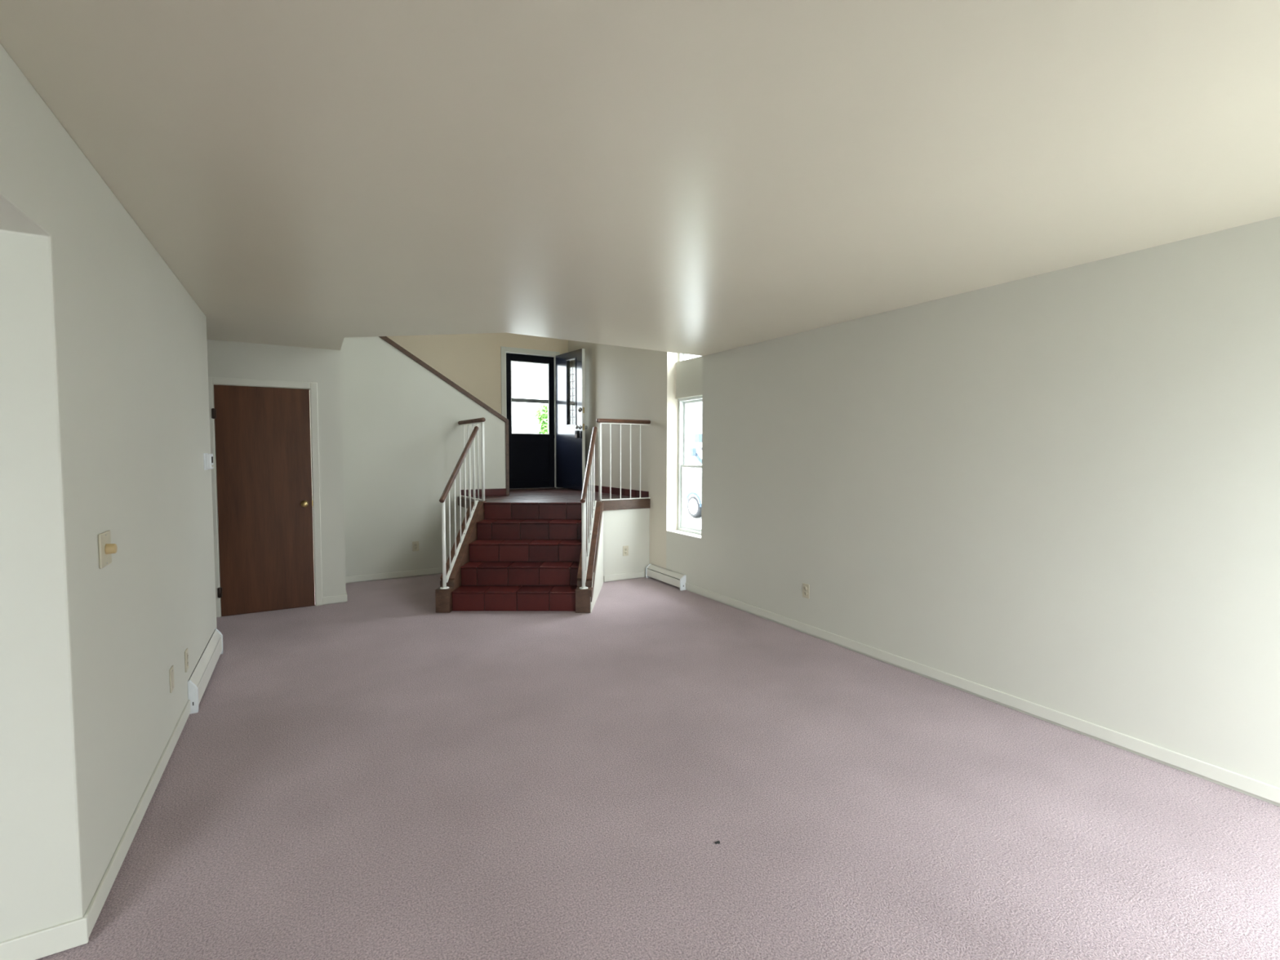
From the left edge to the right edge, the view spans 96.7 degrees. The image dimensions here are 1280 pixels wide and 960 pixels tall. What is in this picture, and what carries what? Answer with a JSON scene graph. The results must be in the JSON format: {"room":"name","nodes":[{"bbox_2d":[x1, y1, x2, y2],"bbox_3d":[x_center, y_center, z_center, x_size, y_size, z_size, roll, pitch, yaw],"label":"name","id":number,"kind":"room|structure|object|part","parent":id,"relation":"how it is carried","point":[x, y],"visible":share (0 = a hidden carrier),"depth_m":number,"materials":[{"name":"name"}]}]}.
{"room":"empty living room","nodes":[
{"label":"empty living room","id":0,"kind":"room"},
{"bbox_2d":[0,43,217,942],"bbox_3d":[-1.746,0.168,1.597,0.200,2.440,5.800,-2,3,-30],"label":"wall","id":1,"kind":"structure","parent":0,"point":[104,414],"depth_m":1.76,"materials":[{"name":"paint"}]},
{"bbox_2d":[0,699,191,959],"bbox_3d":[-2.468,1.279,2.899,0.211,0.079,2.921,-2,3,-30],"label":"baseboard","id":2,"kind":"structure","parent":1,"relation":"attached to","point":[48,941],"depth_m":1.73,"materials":[{"name":"beige paint"}]},
{"bbox_2d":[97,530,117,568],"bbox_3d":[-1.815,0.236,1.948,0.032,0.116,0.116,-2,3,-30],"label":"dimmer switch","id":3,"kind":"object","parent":1,"relation":"attached to","point":[106,548],"visible":1,"depth_m":1.93,"materials":[{"name":"beige plastic"}]},
{"bbox_3d":[-1.812,0.236,1.950,0.026,0.037,0.037,-1,3,-30],"label":"knob","id":4,"kind":"part","parent":3,"relation":"part of","materials":[{"name":"beige plastic"}]},
{"bbox_2d":[168,665,174,693],"bbox_3d":[-2.313,0.984,2.813,0.008,0.116,0.072,-2,3,-30],"label":"cable plate","id":5,"kind":"object","parent":1,"relation":"attached to","point":[171,669],"visible":1,"depth_m":2.80,"materials":[{"name":"beige plastic"}]},
{"bbox_2d":[184,648,188,672],"bbox_3d":[-2.509,0.997,3.151,0.009,0.116,0.072,-2,3,-30],"label":"wall outlet","id":6,"kind":"object","parent":1,"relation":"attached to","point":[186,654],"visible":1,"depth_m":3.13,"materials":[{"name":"beige plastic"}]},
{"bbox_2d":[187,628,222,714],"bbox_3d":[-2.781,1.193,3.663,0.042,0.188,1.102,-2,3,-30],"label":"baseboard heater","id":7,"kind":"object","parent":1,"relation":"attached to","point":[197,682],"visible":0.91,"depth_m":3.49,"materials":[{"name":"metal"}]},
{"bbox_3d":[-2.769,1.212,3.671,0.006,0.106,1.060,-1,3,-30],"label":"panel","id":8,"kind":"part","parent":7,"relation":"part of","materials":[{"name":"metal"}]},
{"bbox_2d":[203,453,213,470],"bbox_3d":[-2.955,-0.127,3.901,0.042,0.116,0.120,-2,3,-30],"label":"thermostat","id":9,"kind":"object","parent":1,"relation":"attached to","point":[207,458],"visible":1,"depth_m":3.85,"materials":[{"name":"white plastic"}]},
{"bbox_3d":[-2.969,-0.126,3.893,0.010,0.116,0.120,-1,3,-30],"label":"plate","id":10,"kind":"part","parent":9,"relation":"part of","materials":[{"name":"white plastic"}]},
{"bbox_2d":[206,339,346,604],"bbox_3d":[-4.215,-1.292,5.183,2.590,5.000,0.900,-2,3,-30],"label":"wall","id":11,"kind":"structure","parent":0,"point":[225,359],"depth_m":5.41,"materials":[{"name":"paint"}]},
{"bbox_2d":[208,377,322,617],"bbox_3d":[-3.425,0.151,5.218,0.856,2.117,0.199,-2,3,-30],"label":"door","id":12,"kind":"structure","parent":11,"relation":"in","point":[264,482],"depth_m":5.19,"materials":[{"name":"brown wood"}]},
{"bbox_3d":[-3.133,0.225,5.318,0.062,0.062,0.071,-1,3,-30],"label":"knob","id":13,"kind":"part","parent":12,"relation":"part of","materials":[{"name":"gold metal"}]},
{"bbox_2d":[322,567,442,604],"bbox_3d":[-2.623,1.123,6.225,1.500,0.069,0.911,-2,3,-30],"label":"baseboard","id":14,"kind":"structure","parent":11,"relation":"attached to","point":[340,598],"depth_m":6.52,"materials":[{"name":"beige paint"}]},
{"bbox_2d":[309,396,315,587],"bbox_3d":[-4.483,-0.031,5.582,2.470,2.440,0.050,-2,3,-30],"label":"door frame","id":15,"kind":"structure","parent":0,"point":[309,397],"depth_m":6.11,"materials":[{"name":"paint"}]},
{"bbox_2d":[340,336,506,583],"bbox_3d":[-3.268,-1.345,6.312,3.565,5.000,0.100,-2,3,-30],"label":"wall","id":16,"kind":"structure","parent":0,"point":[402,437],"depth_m":6.59,"materials":[{"name":"paint"}]},
{"bbox_2d":[412,541,418,551],"bbox_3d":[-2.646,0.782,6.718,0.072,0.116,0.009,-2,3,-30],"label":"wall outlet","id":17,"kind":"object","parent":16,"relation":"attached to","point":[415,544],"visible":1,"depth_m":6.71,"materials":[{"name":"beige plastic"}]},
{"bbox_2d":[378,336,508,422],"bbox_3d":[-2.657,-1.422,6.665,2.224,1.447,0.135,-2,3,-30],"label":"trim","id":18,"kind":"structure","parent":16,"relation":"attached to","point":[386,339],"depth_m":6.78,"materials":[{"name":"brown wood"}]},
{"bbox_2d":[505,420,509,495],"bbox_3d":[-1.712,-0.284,7.273,0.042,0.953,0.130,-2,3,-30],"label":"trim","id":19,"kind":"structure","parent":16,"relation":"attached to","point":[507,446],"depth_m":7.22,"materials":[{"name":"brown wood"}]},
{"bbox_2d":[461,506,467,524],"bbox_3d":[-1.994,0.734,6.631,0.008,0.820,0.810,-2,3,-30],"label":"wall","id":20,"kind":"structure","parent":0,"point":[463,513],"depth_m":6.85,"materials":[{"name":"paint"}]},
{"bbox_2d":[457,496,474,508],"bbox_3d":[-1.999,0.273,6.593,0.035,0.106,0.828,-2,3,-30],"label":"trim","id":21,"kind":"structure","parent":20,"relation":"attached to","point":[462,498],"depth_m":6.67,"materials":[{"name":"brown wood"}]},
{"bbox_2d":[386,333,568,414],"bbox_3d":[-3.246,-1.306,7.567,4.862,5.200,0.200,-2,3,-30],"label":"wall","id":22,"kind":"structure","parent":0,"point":[473,362],"depth_m":7.98,"materials":[{"name":"paint"}]},
{"bbox_2d":[506,352,554,488],"bbox_3d":[-1.632,-0.864,8.470,0.744,1.966,0.035,-2,3,-30],"label":"door","id":23,"kind":"structure","parent":22,"relation":"in","point":[531,455],"depth_m":8.48,"materials":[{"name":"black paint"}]},
{"bbox_3d":[-1.634,-0.279,8.499,0.590,0.585,0.018,-1,3,-30],"label":"panel","id":24,"kind":"part","parent":23,"relation":"part of","materials":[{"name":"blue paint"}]},
{"bbox_3d":[-1.631,-1.213,8.453,0.590,1.065,0.024,-1,3,-30],"label":"glass insert frame","id":25,"kind":"part","parent":23,"relation":"part of","materials":[{"name":"glass"}]},
{"bbox_2d":[500,346,560,489],"bbox_3d":[-1.654,-0.893,8.507,0.900,2.070,0.216,-2,3,-30],"label":"trim","id":26,"kind":"structure","parent":22,"relation":"attached to","point":[504,349],"depth_m":8.32,"materials":[{"name":"beige paint"}]},
{"bbox_2d":[463,488,637,503],"bbox_3d":[-1.276,0.655,7.254,1.862,0.921,2.492,-2,3,-30],"label":"floor","id":27,"kind":"structure","parent":0,"point":[550,495],"depth_m":7.04,"materials":[{"name":"tile"}]},
{"bbox_2d":[457,417,485,501],"bbox_3d":[-1.946,-0.239,6.572,0.047,0.918,0.876,-2,3,-34],"label":"guard railing","id":28,"kind":"object","parent":27,"relation":"on","point":[478,420],"visible":0.94,"depth_m":6.38,"materials":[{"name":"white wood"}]},
{"bbox_3d":[-1.944,-0.674,6.550,0.047,0.047,0.875,-2,3,-34],"label":"handrail","id":29,"kind":"part","parent":28,"relation":"part of","materials":[{"name":"brown wood"}]},
{"bbox_3d":[-1.721,-0.198,6.243,0.033,0.869,0.033,-1,3,-30],"label":"newel post","id":30,"kind":"part","parent":28,"relation":"part of","materials":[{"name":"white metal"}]},
{"bbox_2d":[596,417,650,500],"bbox_3d":[-0.182,-0.232,6.497,0.687,0.918,0.047,-2,3,-30],"label":"guard railing","id":31,"kind":"object","parent":27,"relation":"on","point":[600,421],"visible":0.97,"depth_m":6.42,"materials":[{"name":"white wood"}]},
{"bbox_3d":[-0.445,-0.200,6.345,0.033,0.869,0.033,-1,3,-30],"label":"newel post","id":32,"kind":"part","parent":31,"relation":"part of","materials":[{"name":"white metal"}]},
{"bbox_3d":[-0.181,-0.667,6.476,0.686,0.047,0.047,-1,3,-30],"label":"handrail","id":33,"kind":"part","parent":31,"relation":"part of","materials":[{"name":"brown wood"}]},
{"bbox_2d":[603,507,649,582],"bbox_3d":[-0.164,0.741,6.579,0.622,0.820,0.025,-2,3,-30],"label":"wall","id":34,"kind":"structure","parent":0,"point":[621,527],"depth_m":6.56,"materials":[{"name":"paint"}]},
{"bbox_2d":[604,570,644,582],"bbox_3d":[-0.177,1.111,6.568,0.532,0.069,0.011,-2,3,-30],"label":"baseboard","id":35,"kind":"structure","parent":34,"relation":"attached to","point":[638,574],"depth_m":6.56,"materials":[{"name":"beige paint"}]},
{"bbox_2d":[622,545,628,555],"bbox_3d":[-0.164,0.816,6.563,0.072,0.116,0.009,-2,3,-30],"label":"wall outlet","id":36,"kind":"object","parent":34,"relation":"attached to","point":[625,548],"visible":1,"depth_m":6.56,"materials":[{"name":"beige plastic"}]},
{"bbox_2d":[602,498,649,511],"bbox_3d":[-0.158,0.281,6.536,0.630,0.111,0.025,-2,3,-30],"label":"trim","id":37,"kind":"structure","parent":34,"relation":"attached to","point":[618,504],"depth_m":6.52,"materials":[{"name":"brown wood"}]},
{"bbox_2d":[0,0,1279,355],"bbox_3d":[-1.456,-1.222,2.190,7.182,0.280,7.050,-2,3,-30],"label":"ceiling","id":38,"kind":"structure","parent":0,"point":[692,177],"depth_m":1.81,"materials":[{"name":"paint"}]},
{"bbox_2d":[35,573,1279,959],"bbox_3d":[-1.687,1.430,2.824,7.062,0.200,7.750,-2,3,-30],"label":"floor","id":39,"kind":"structure","parent":0,"point":[378,774],"depth_m":2.34,"materials":[{"name":"carpet"}]},
{"bbox_2d":[435,500,604,613],"bbox_3d":[-1.136,0.718,5.847,1.468,0.932,1.334,0,3,0],"label":"staircase","id":40,"kind":"structure","parent":39,"relation":"on","point":[513,556],"depth_m":5.70,"materials":[{"name":"tile"}]},
{"bbox_2d":[439,426,478,589],"bbox_3d":[-1.777,0.208,5.682,0.082,1.532,1.055,0,3,3],"label":"stair railing","id":41,"kind":"object","parent":40,"relation":"on","point":[452,479],"visible":1,"depth_m":5.52,"materials":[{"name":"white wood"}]},
{"bbox_3d":[-1.800,0.587,5.225,0.033,0.812,0.033,-1,3,-30],"label":"newel post","id":42,"kind":"part","parent":41,"relation":"part of","materials":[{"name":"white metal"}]},
{"bbox_3d":[-1.784,-0.186,5.663,0.047,0.742,1.055,0,3,2],"label":"handrail","id":43,"kind":"part","parent":41,"relation":"part of","materials":[{"name":"brown wood"}]},
{"bbox_2d":[578,426,596,589],"bbox_3d":[-0.496,0.211,5.687,0.082,1.532,1.055,0,3,3],"label":"stair railing","id":44,"kind":"object","parent":40,"relation":"on","point":[589,476],"visible":1,"depth_m":5.57,"materials":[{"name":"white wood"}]},
{"bbox_3d":[-0.519,0.589,5.231,0.033,0.812,0.033,-1,3,-30],"label":"newel post","id":45,"kind":"part","parent":44,"relation":"part of","materials":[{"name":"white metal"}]},
{"bbox_3d":[-0.503,-0.184,5.669,0.047,0.742,1.055,0,3,2],"label":"handrail","id":46,"kind":"part","parent":44,"relation":"part of","materials":[{"name":"brown wood"}]},
{"bbox_3d":[-0.431,0.754,5.777,0.006,0.870,1.185,0,3,2],"label":"panel","id":47,"kind":"part","parent":40,"relation":"part of","materials":[{"name":"paint"}]},
{"bbox_3d":[-0.428,0.679,5.768,0.012,0.819,1.175,0,3,2],"label":"trim","id":48,"kind":"part","parent":40,"relation":"part of","materials":[{"name":"brown wood"}]},
{"bbox_2d":[645,564,685,591],"bbox_3d":[0.279,1.082,6.384,0.068,0.158,0.737,-2,3,-30],"label":"baseboard heater","id":49,"kind":"object","parent":39,"relation":"on","point":[677,580],"visible":1,"depth_m":6.32,"materials":[{"name":"metal"}]},
{"bbox_3d":[0.259,1.097,6.373,0.010,0.085,0.695,-1,3,-30],"label":"panel","id":50,"kind":"part","parent":49,"relation":"part of","materials":[{"name":"metal"}]},
{"bbox_2d":[647,564,684,579],"bbox_3d":[0.282,1.027,6.383,0.060,0.041,0.695,-1,3,-30],"label":"hood","id":51,"kind":"object","parent":49,"relation":"attached to","point":[651,568],"depth_m":6.37,"materials":[{"name":"metal"}]},
{"bbox_2d":[568,216,1279,806],"bbox_3d":[1.204,-1.174,5.019,0.260,5.200,9.250,-2,3,-30],"label":"wall","id":52,"kind":"structure","parent":0,"point":[1059,491],"depth_m":3.16,"materials":[{"name":"paint"}]},
{"bbox_2d":[461,484,648,497],"bbox_3d":[-1.301,0.150,7.275,1.859,0.088,2.387,-2,3,-30],"label":"baseboard","id":53,"kind":"structure","parent":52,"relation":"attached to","point":[502,491],"depth_m":7.14,"materials":[{"name":"brown wood"}]},
{"bbox_2d":[555,348,587,489],"bbox_3d":[-1.021,-0.862,8.293,0.186,1.975,0.766,-2,3,-37],"label":"door","id":54,"kind":"structure","parent":52,"relation":"in","point":[570,451],"depth_m":8.28,"materials":[{"name":"blue paint"}]},
{"bbox_3d":[-0.992,-1.264,8.192,0.010,0.966,0.276,-2,3,-37],"label":"window moulding","id":55,"kind":"part","parent":54,"relation":"part of","materials":[{"name":"white glass"}]},
{"bbox_2d":[574,430,579,438],"bbox_3d":[-0.882,-0.670,8.010,0.048,0.170,0.066,-2,3,-37],"label":"box","id":56,"kind":"object","parent":54,"relation":"hanging from","point":[577,432],"visible":1,"depth_m":7.99,"materials":[{"name":"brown metal"}]},
{"bbox_3d":[-0.791,-0.859,7.987,0.024,0.320,0.002,-2,3,-37],"label":"latch plate","id":57,"kind":"part","parent":54,"relation":"part of","materials":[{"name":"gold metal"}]},
{"bbox_2d":[678,353,687,361],"bbox_3d":[0.642,-2.369,6.071,0.100,2.315,0.655,-2,3,-30],"label":"window","id":58,"kind":"structure","parent":52,"relation":"in","point":[682,357],"depth_m":6.36,"materials":[{"name":"white glass"}]},
{"bbox_3d":[0.646,-2.370,6.074,0.030,2.255,0.595,-1,3,-30],"label":"sash","id":59,"kind":"part","parent":58,"relation":"part of","materials":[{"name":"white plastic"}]},
{"bbox_2d":[677,395,702,534],"bbox_3d":[0.637,-0.160,6.178,0.100,1.480,0.655,-2,3,-30],"label":"window","id":60,"kind":"structure","parent":52,"relation":"in","point":[682,402],"depth_m":6.41,"materials":[{"name":"white plastic"}]},
{"bbox_3d":[0.624,0.195,6.188,0.030,0.711,0.595,-1,3,-30],"label":"sash","id":61,"kind":"part","parent":60,"relation":"part of","materials":[{"name":"white plastic"}]},
{"bbox_3d":[0.655,-0.499,6.172,0.030,0.741,0.595,-1,3,-30],"label":"sash","id":62,"kind":"part","parent":60,"relation":"part of","materials":[{"name":"white glass"}]},
{"bbox_2d":[802,582,809,598],"bbox_3d":[1.343,0.897,4.608,0.009,0.116,0.072,-2,3,-30],"label":"wall outlet","id":63,"kind":"object","parent":52,"relation":"attached to","point":[806,588],"visible":1,"depth_m":4.60,"materials":[{"name":"beige plastic"}]},
{"bbox_2d":[685,582,1279,804],"bbox_3d":[1.900,1.248,3.665,0.011,0.064,5.605,-2,3,-30],"label":"baseboard","id":64,"kind":"structure","parent":52,"relation":"attached to","point":[1262,789],"depth_m":3.11,"materials":[{"name":"beige paint"}]},
{"label":"outside","id":65,"kind":"structure","parent":0,"visible":0},
{"bbox_2d":[686,505,701,528],"bbox_3d":[-1.435,1.183,22.398,100.000,0.200,120.000,-2,3,-30],"label":"ground","id":66,"kind":"structure","parent":65,"point":[691,521],"depth_m":17.99,"materials":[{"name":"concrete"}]},
{"bbox_2d":[534,403,547,433],"bbox_3d":[-1.897,-0.460,14.998,1.718,3.801,1.478,-2,3,-30],"label":"leafy tree","id":67,"kind":"object","parent":66,"relation":"on","point":[542,416],"visible":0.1,"depth_m":14.65,"materials":[{"name":"green plant"}]},
{"bbox_2d":[686,430,702,517],"bbox_3d":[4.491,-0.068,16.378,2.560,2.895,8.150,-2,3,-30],"label":"motorhome","id":68,"kind":"object","parent":66,"relation":"on","point":[694,475],"visible":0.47,"depth_m":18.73,"materials":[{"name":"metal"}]},
{"bbox_2d":[689,448,696,456],"bbox_3d":[1.737,-0.917,18.664,0.140,0.270,0.180,-1,3,-30],"label":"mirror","id":69,"kind":"object","parent":68,"relation":"attached to","point":[692,451],"depth_m":18.60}
]}

